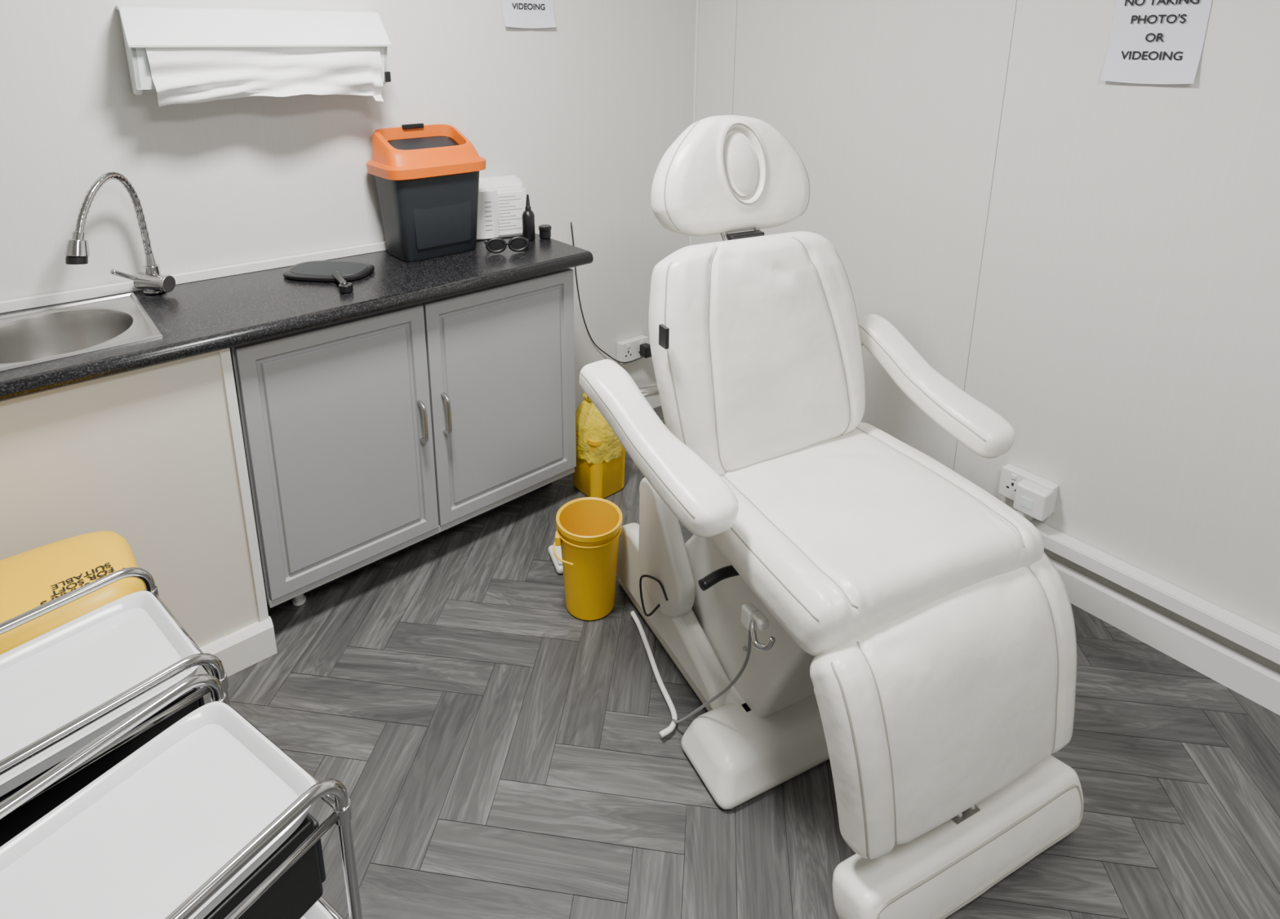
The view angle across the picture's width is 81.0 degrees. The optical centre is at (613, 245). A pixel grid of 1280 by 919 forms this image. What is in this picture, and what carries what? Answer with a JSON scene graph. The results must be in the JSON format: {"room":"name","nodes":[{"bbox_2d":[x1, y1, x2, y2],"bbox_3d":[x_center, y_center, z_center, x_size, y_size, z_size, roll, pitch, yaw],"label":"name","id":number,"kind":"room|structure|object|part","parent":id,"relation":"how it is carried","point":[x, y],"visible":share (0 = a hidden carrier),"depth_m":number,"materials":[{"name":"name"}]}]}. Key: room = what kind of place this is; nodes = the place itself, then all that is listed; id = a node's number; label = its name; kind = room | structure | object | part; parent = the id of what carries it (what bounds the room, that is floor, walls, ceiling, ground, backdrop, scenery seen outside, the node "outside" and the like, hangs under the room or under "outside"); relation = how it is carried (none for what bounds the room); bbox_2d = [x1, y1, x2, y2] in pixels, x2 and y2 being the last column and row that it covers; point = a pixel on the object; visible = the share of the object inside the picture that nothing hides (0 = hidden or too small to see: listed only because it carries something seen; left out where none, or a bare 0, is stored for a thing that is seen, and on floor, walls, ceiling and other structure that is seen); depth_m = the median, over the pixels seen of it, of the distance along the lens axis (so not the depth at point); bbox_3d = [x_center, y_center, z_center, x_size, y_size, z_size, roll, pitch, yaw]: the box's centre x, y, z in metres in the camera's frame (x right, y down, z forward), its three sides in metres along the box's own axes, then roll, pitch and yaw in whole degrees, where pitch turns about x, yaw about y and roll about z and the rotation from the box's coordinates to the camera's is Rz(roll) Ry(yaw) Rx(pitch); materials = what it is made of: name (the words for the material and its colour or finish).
{"room":"clinic treatment room","nodes":[
{"label":"clinic treatment room","id":0,"kind":"room"},
{"bbox_2d":[0,0,696,411],"bbox_3d":[-1.064,-0.222,2.181,3.400,2.400,0.100,-11,19,-35],"label":"wall","id":1,"kind":"structure","parent":0,"point":[585,110],"depth_m":2.27,"materials":[{"name":"white paint"}]},
{"bbox_2d":[115,4,391,106],"bbox_3d":[-0.935,-0.509,2.021,0.640,0.257,0.178,-11,19,-35],"label":"paper towel dispenser","id":2,"kind":"object","parent":1,"relation":"attached to","point":[180,55],"visible":1,"depth_m":1.95,"materials":[{"name":"white"}]},
{"bbox_3d":[-1.192,-0.479,1.853,0.014,0.210,0.146,-11,19,-35],"label":"plate","id":3,"kind":"part","parent":2,"relation":"part of","materials":[{"name":"white plastic"}]},
{"bbox_3d":[-0.984,-0.542,2.082,0.630,0.210,0.010,-11,19,-35],"label":"plate","id":4,"kind":"part","parent":2,"relation":"part of","materials":[{"name":"white plastic"}]},
{"bbox_3d":[-0.938,-0.584,2.004,0.640,0.103,0.168,-11,19,-35],"label":"lid","id":5,"kind":"part","parent":2,"relation":"part of","materials":[{"name":"white plastic"}]},
{"bbox_3d":[-0.696,-0.575,2.205,0.014,0.210,0.146,-11,19,-35],"label":"plate","id":6,"kind":"part","parent":2,"relation":"part of","materials":[{"name":"white plastic"}]},
{"bbox_2d":[502,0,555,28],"bbox_3d":[-0.284,-0.886,2.517,0.200,0.302,0.016,-11,19,-35],"label":"paper sign","id":7,"kind":"object","parent":1,"relation":"attached to","point":[523,14],"visible":1,"depth_m":2.55,"materials":[{"name":"white paper"}]},
{"bbox_2d":[570,222,646,363],"bbox_3d":[-0.018,0.194,2.983,0.324,0.624,0.034,-6,16,-22],"label":"power cable","id":8,"kind":"object","parent":1,"relation":"attached to","point":[571,222],"visible":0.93,"depth_m":2.97,"materials":[{"name":"black plastic"}]},
{"bbox_2d":[616,334,651,364],"bbox_3d":[0.095,0.441,3.126,0.144,0.089,0.084,-11,19,-35],"label":"wall socket","id":9,"kind":"object","parent":1,"relation":"attached to","point":[629,349],"visible":0.93,"depth_m":3.12,"materials":[{"name":"white plastic"}]},
{"bbox_2d":[644,395,661,408],"bbox_3d":[0.111,0.680,3.247,0.530,0.100,0.019,-11,19,-35],"label":"baseboard","id":10,"kind":"structure","parent":1,"relation":"attached to","point":[654,401],"depth_m":3.29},
{"bbox_2d":[203,405,1279,918],"bbox_3d":[0.054,1.353,1.083,3.400,0.060,3.651,-11,19,-36],"label":"floor","id":11,"kind":"structure","parent":0,"point":[497,751],"depth_m":1.67,"materials":[{"name":"grey wood"}]},
{"bbox_2d":[0,530,144,654],"bbox_3d":[-1.135,0.919,1.424,0.473,0.594,0.299,-12,20,-38],"label":"sharps container","id":12,"kind":"object","parent":11,"relation":"on","point":[29,580],"visible":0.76,"depth_m":1.40,"materials":[{"name":"yellow plastic"}]},
{"bbox_2d":[0,567,230,847],"bbox_3d":[-0.904,0.960,1.162,0.321,0.654,0.562,13,20,39],"label":"trolley","id":13,"kind":"object","parent":11,"relation":"on","point":[62,689],"visible":0.4,"depth_m":1.16,"materials":[{"name":"silver metal"}]},
{"bbox_3d":[-1.017,0.911,1.250,0.017,0.604,0.529,13,20,39],"label":"rail","id":14,"kind":"part","parent":13,"relation":"part of","materials":[{"name":"silver metal"}]},
{"bbox_2d":[0,591,199,796],"bbox_3d":[-0.904,0.701,1.091,0.273,0.029,0.496,13,20,39],"label":"tray","id":15,"kind":"object","parent":13,"relation":"on","point":[53,678],"depth_m":1.19,"materials":[{"name":"white plastic"}]},
{"bbox_3d":[-0.792,0.743,1.001,0.012,0.012,0.512,13,20,39],"label":"rail","id":16,"kind":"part","parent":13,"relation":"part of","materials":[{"name":"silver metal"}]},
{"bbox_3d":[-0.792,0.963,1.061,0.017,0.604,0.529,13,20,39],"label":"rail","id":17,"kind":"part","parent":13,"relation":"part of","materials":[{"name":"silver metal"}]},
{"bbox_3d":[-0.737,0.666,1.282,0.299,0.012,0.012,13,20,39],"label":"cross rail","id":18,"kind":"part","parent":13,"relation":"part of","materials":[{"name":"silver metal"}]},
{"bbox_3d":[-0.751,0.741,1.285,0.245,0.105,0.009,13,20,39],"label":"drawer","id":19,"kind":"part","parent":13,"relation":"part of","materials":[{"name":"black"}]},
{"bbox_2d":[0,348,277,688],"bbox_3d":[-1.497,0.731,1.598,1.288,0.868,0.364,-12,20,-38],"label":"panel","id":20,"kind":"object","parent":11,"relation":"on","point":[153,457],"visible":0.58,"depth_m":1.72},
{"bbox_3d":[-1.389,1.135,1.574,1.288,0.099,0.026,-12,20,-38],"label":"plinth skirting","id":21,"kind":"part","parent":20,"relation":"part of","materials":[{"name":"white wood"}]},
{"bbox_2d":[0,673,362,918],"bbox_3d":[-0.625,1.023,0.931,0.321,0.654,0.562,10,18,33],"label":"trolley","id":22,"kind":"object","parent":11,"relation":"on","point":[209,818],"visible":1,"depth_m":0.95,"materials":[{"name":"silver metal"}]},
{"bbox_3d":[-0.749,0.978,1.005,0.017,0.604,0.529,10,18,33],"label":"rail","id":23,"kind":"part","parent":22,"relation":"part of","materials":[{"name":"silver metal"}]},
{"bbox_3d":[-0.500,1.022,0.844,0.017,0.604,0.529,10,18,33],"label":"rail","id":24,"kind":"part","parent":22,"relation":"part of","materials":[{"name":"silver metal"}]},
{"bbox_3d":[-0.482,0.724,1.070,0.299,0.012,0.012,10,18,33],"label":"cross rail","id":25,"kind":"part","parent":22,"relation":"part of","materials":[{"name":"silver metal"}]},
{"bbox_3d":[-0.500,0.802,0.784,0.012,0.012,0.512,10,18,33],"label":"rail","id":26,"kind":"part","parent":22,"relation":"part of","materials":[{"name":"silver metal"}]},
{"bbox_3d":[-0.494,0.799,1.071,0.245,0.105,0.009,10,18,33],"label":"drawer","id":27,"kind":"part","parent":22,"relation":"part of","materials":[{"name":"black plastic"}]},
{"bbox_2d":[300,901,333,918],"bbox_3d":[-0.625,1.005,0.926,0.273,0.029,0.496,10,18,33],"label":"tray","id":28,"kind":"object","parent":22,"relation":"on","point":[320,909],"depth_m":1.07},
{"bbox_3d":[-0.482,0.956,1.133,0.299,0.012,0.012,10,18,33],"label":"cross rail","id":29,"kind":"part","parent":22,"relation":"part of","materials":[{"name":"silver metal"}]},
{"bbox_2d":[229,268,576,611],"bbox_3d":[-0.616,0.534,2.322,1.013,0.867,0.388,-12,20,-38],"label":"base cabinet","id":30,"kind":"object","parent":11,"relation":"on","point":[367,440],"visible":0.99,"depth_m":2.12,"materials":[{"name":"wood"}]},
{"bbox_2d":[0,233,593,401],"bbox_3d":[-1.151,0.170,1.873,2.350,0.067,0.582,-12,20,-38],"label":"countertop","id":31,"kind":"structure","parent":30,"relation":"on","point":[209,310],"depth_m":1.96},
{"bbox_2d":[0,292,162,371],"bbox_3d":[-1.308,0.278,1.743,0.410,0.166,0.385,-12,20,-38],"label":"sink","id":32,"kind":"object","parent":31,"relation":"in","point":[31,337],"visible":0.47,"depth_m":1.86,"materials":[{"name":"metal"}]},
{"bbox_2d":[63,171,175,294],"bbox_3d":[-1.250,-0.011,1.868,0.100,0.337,0.261,6,16,20],"label":"kitchen faucet","id":33,"kind":"object","parent":31,"relation":"on","point":[77,251],"visible":1,"depth_m":1.92,"materials":[{"name":"silver metal"}]},
{"bbox_3d":[-1.272,0.079,1.954,0.016,0.051,0.073,7,17,24],"label":"lever","id":34,"kind":"part","parent":33,"relation":"part of","materials":[{"name":"silver metal"}]},
{"bbox_3d":[-1.228,0.036,1.986,0.026,0.035,0.026,-12,20,-38],"label":"lever knob","id":35,"kind":"part","parent":33,"relation":"part of","materials":[{"name":"silver metal"}]},
{"bbox_2d":[282,260,374,293],"bbox_3d":[-0.817,0.079,2.125,0.271,0.025,0.253,2,15,8],"label":"mirror","id":36,"kind":"object","parent":31,"relation":"on","point":[340,272],"visible":1,"depth_m":2.13,"materials":[{"name":"black plastic"}]},
{"bbox_2d":[289,261,367,275],"bbox_3d":[-0.822,0.067,2.166,0.216,0.001,0.136,2,15,8],"label":"mirror glass","id":37,"kind":"object","parent":36,"relation":"on","point":[309,268],"depth_m":2.16,"materials":[{"name":"black mirror"}]},
{"bbox_3d":[-0.750,0.097,2.057,0.024,0.024,0.120,-9,18,-30],"label":"handle","id":38,"kind":"part","parent":36,"relation":"part of","materials":[{"name":"black plastic"}]},
{"bbox_2d":[365,123,485,262],"bbox_3d":[-0.578,-0.174,2.346,0.330,0.399,0.228,-12,20,-38],"label":"waste bin","id":39,"kind":"object","parent":31,"relation":"on","point":[427,176],"visible":1,"depth_m":2.28,"materials":[{"name":"black plastic"}]},
{"bbox_3d":[-0.587,-0.307,2.321,0.200,0.041,0.088,-12,20,-38],"label":"flap panel","id":40,"kind":"part","parent":39,"relation":"part of","materials":[{"name":"black plastic"}]},
{"bbox_3d":[-0.578,-0.294,2.313,0.330,0.134,0.228,-12,20,-38],"label":"lid","id":41,"kind":"part","parent":39,"relation":"part of","materials":[{"name":"orange plastic"}]},
{"bbox_3d":[-0.523,-0.076,2.305,0.196,0.155,0.008,-12,20,-38],"label":"panel","id":42,"kind":"part","parent":39,"relation":"part of","materials":[{"name":"black plastic"}]},
{"bbox_2d":[476,175,525,240],"bbox_3d":[-0.400,-0.133,2.583,0.190,0.195,0.120,-7,17,-23],"label":"stack","id":43,"kind":"object","parent":31,"relation":"on","point":[501,206],"visible":0.82,"depth_m":2.56,"materials":[{"name":"white paper"}]},
{"bbox_2d":[484,195,522,231],"bbox_3d":[-0.373,-0.105,2.554,0.114,0.118,0.080,0,15,0],"label":"print","id":44,"kind":"object","parent":43,"relation":"on","point":[501,213],"depth_m":2.56},
{"bbox_2d":[484,235,528,253],"bbox_3d":[-0.345,-0.012,2.411,0.140,0.051,0.100,-4,16,-14],"label":"goggles","id":45,"kind":"object","parent":31,"relation":"on","point":[517,244],"visible":1,"depth_m":2.37,"materials":[{"name":"black plastic"}]},
{"bbox_2d":[521,194,535,240],"bbox_3d":[-0.285,-0.094,2.516,0.042,0.156,0.042,0,15,0],"label":"squeeze bottle","id":46,"kind":"object","parent":31,"relation":"on","point":[528,216],"visible":0.87,"depth_m":2.50,"materials":[{"name":"black plastic"}]},
{"bbox_2d":[538,224,551,239],"bbox_3d":[-0.232,-0.046,2.553,0.044,0.043,0.044,0,15,0],"label":"pot","id":47,"kind":"object","parent":31,"relation":"on","point":[544,230],"visible":1,"depth_m":2.54,"materials":[{"name":"black plastic"}]},
{"bbox_3d":[-0.904,0.968,2.141,0.026,0.105,0.026,-12,20,-38],"label":"leg","id":48,"kind":"part","parent":30,"relation":"part of","materials":[{"name":"white plastic"}]},
{"bbox_3d":[-0.721,0.551,2.038,0.484,0.715,0.020,-12,20,-38],"label":"door","id":49,"kind":"part","parent":30,"relation":"part of","materials":[{"name":"grey wood"}]},
{"bbox_3d":[-0.530,0.863,2.303,1.010,0.020,0.029,-12,20,-38],"label":"rail","id":50,"kind":"part","parent":30,"relation":"part of","materials":[{"name":"grey wood"}]},
{"bbox_3d":[-0.543,0.509,2.142,0.013,0.133,0.040,-12,20,-38],"label":"handle","id":51,"kind":"part","parent":30,"relation":"part of","materials":[{"name":"metal"}]},
{"bbox_3d":[-0.485,0.497,2.189,0.013,0.133,0.040,-12,20,-38],"label":"handle","id":52,"kind":"part","parent":30,"relation":"part of","materials":[{"name":"metal"}]},
{"bbox_3d":[-0.332,0.465,2.352,0.518,0.715,0.020,-12,20,-38],"label":"door","id":53,"kind":"part","parent":30,"relation":"part of","materials":[{"name":"grey wood"}]},
{"bbox_2d":[547,545,563,573],"bbox_3d":[-0.155,0.962,2.320,0.070,0.041,0.120,-5,16,-19],"label":"foot pedal","id":54,"kind":"object","parent":11,"relation":"on","point":[557,564],"visible":0.34,"depth_m":2.29,"materials":[{"name":"white plastic"}]},
{"bbox_3d":[-0.150,0.953,2.303,0.056,0.014,0.070,-5,16,-19],"label":"pedal plate","id":55,"kind":"part","parent":54,"relation":"part of","materials":[{"name":"white plastic"}]},
{"bbox_2d":[552,497,622,620],"bbox_3d":[-0.070,0.891,2.108,0.191,0.289,0.194,0,15,0],"label":"bucket","id":56,"kind":"object","parent":11,"relation":"on","point":[588,529],"visible":1,"depth_m":2.07,"materials":[{"name":"plastic"}]},
{"bbox_3d":[-0.140,0.832,2.024,0.029,0.035,0.089,-10,18,-33],"label":"handle","id":57,"kind":"part","parent":56,"relation":"part of","materials":[{"name":"yellow plastic"}]},
{"bbox_2d":[573,392,626,498],"bbox_3d":[-0.052,0.691,2.667,0.181,0.383,0.180,-12,20,-38],"label":"waste bin","id":58,"kind":"object","parent":11,"relation":"on","point":[599,470],"visible":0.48,"depth_m":2.61,"materials":[{"name":"yellow plastic"}]},
{"bbox_2d":[579,115,1083,918],"bbox_3d":[0.454,0.441,1.688,0.902,1.378,1.076,-7,17,-25],"label":"chair","id":59,"kind":"object","parent":11,"relation":"on","point":[839,593],"visible":1,"depth_m":1.58,"materials":[{"name":"white leather"}]},
{"bbox_3d":[0.145,0.932,1.966,0.062,0.207,0.561,-7,17,-25],"label":"rail","id":60,"kind":"part","parent":59,"relation":"part of","materials":[{"name":"plastic"}]},
{"bbox_3d":[0.347,1.016,2.039,0.445,0.083,0.639,-7,17,-25],"label":"plate","id":61,"kind":"part","parent":59,"relation":"part of","materials":[{"name":"plastic"}]},
{"bbox_3d":[0.242,0.721,1.634,0.119,0.034,0.031,-6,16,-22],"label":"black lever","id":62,"kind":"part","parent":59,"relation":"part of","materials":[{"name":"black plastic"}]},
{"bbox_3d":[0.273,-0.036,1.861,0.016,0.119,0.102,-7,17,-25],"label":"head post","id":63,"kind":"part","parent":59,"relation":"part of","materials":[{"name":"metal"}]},
{"bbox_3d":[0.517,0.596,1.645,0.612,0.156,0.552,-7,17,-25],"label":"seat","id":64,"kind":"part","parent":59,"relation":"part of","materials":[{"name":"white leather"}]},
{"bbox_3d":[0.678,1.094,1.438,0.065,0.004,0.033,-7,17,-25],"label":"foot slide plate","id":65,"kind":"part","parent":59,"relation":"part of","materials":[{"name":"silver metal"}]},
{"bbox_2d":[692,0,1279,671],"bbox_3d":[1.463,-0.107,1.760,0.100,2.400,3.600,-11,19,-36],"label":"wall","id":66,"kind":"structure","parent":0,"point":[1126,331],"depth_m":2.04,"materials":[{"name":"white paint"}]},
{"bbox_2d":[688,0,698,245],"bbox_3d":[0.335,-0.522,3.094,0.008,2.300,0.012,-11,19,-36],"label":"bead","id":67,"kind":"object","parent":66,"relation":"attached to","point":[697,1],"visible":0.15,"depth_m":3.04},
{"bbox_2d":[731,0,737,115],"bbox_3d":[0.464,-0.479,2.937,0.001,2.300,0.006,-11,19,-34],"label":"joint","id":68,"kind":"object","parent":66,"relation":"attached to","point":[735,0],"visible":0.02,"depth_m":2.87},
{"bbox_2d":[951,0,1016,471],"bbox_3d":[1.091,-0.262,2.140,0.001,2.300,0.006,-11,19,-34],"label":"joint","id":69,"kind":"object","parent":66,"relation":"attached to","point":[1015,1],"visible":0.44,"depth_m":2.18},
{"bbox_2d":[998,463,1058,521],"bbox_3d":[1.200,0.721,2.185,0.086,0.094,0.149,-11,19,-36],"label":"wall socket","id":70,"kind":"object","parent":66,"relation":"attached to","point":[1034,496],"visible":1,"depth_m":2.15,"materials":[{"name":"white plastic"}]},
{"bbox_2d":[1014,510,1279,665],"bbox_3d":[1.748,0.992,1.542,0.048,0.105,1.860,-11,19,-36],"label":"cable trunking","id":71,"kind":"object","parent":66,"relation":"attached to","point":[1257,639],"visible":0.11,"depth_m":1.93,"materials":[{"name":"white plastic"}]},
{"bbox_2d":[1100,0,1212,84],"bbox_3d":[1.290,-0.537,1.775,0.016,0.302,0.195,-11,19,-36],"label":"paper sign","id":72,"kind":"object","parent":66,"relation":"attached to","point":[1152,42],"visible":1,"depth_m":1.79,"materials":[{"name":"white paper"}]},
{"bbox_2d":[1047,555,1279,715],"bbox_3d":[1.410,1.010,2.036,0.022,0.100,3.580,-11,19,-36],"label":"baseboard","id":73,"kind":"structure","parent":66,"relation":"attached to","point":[1240,673],"depth_m":1.95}
]}

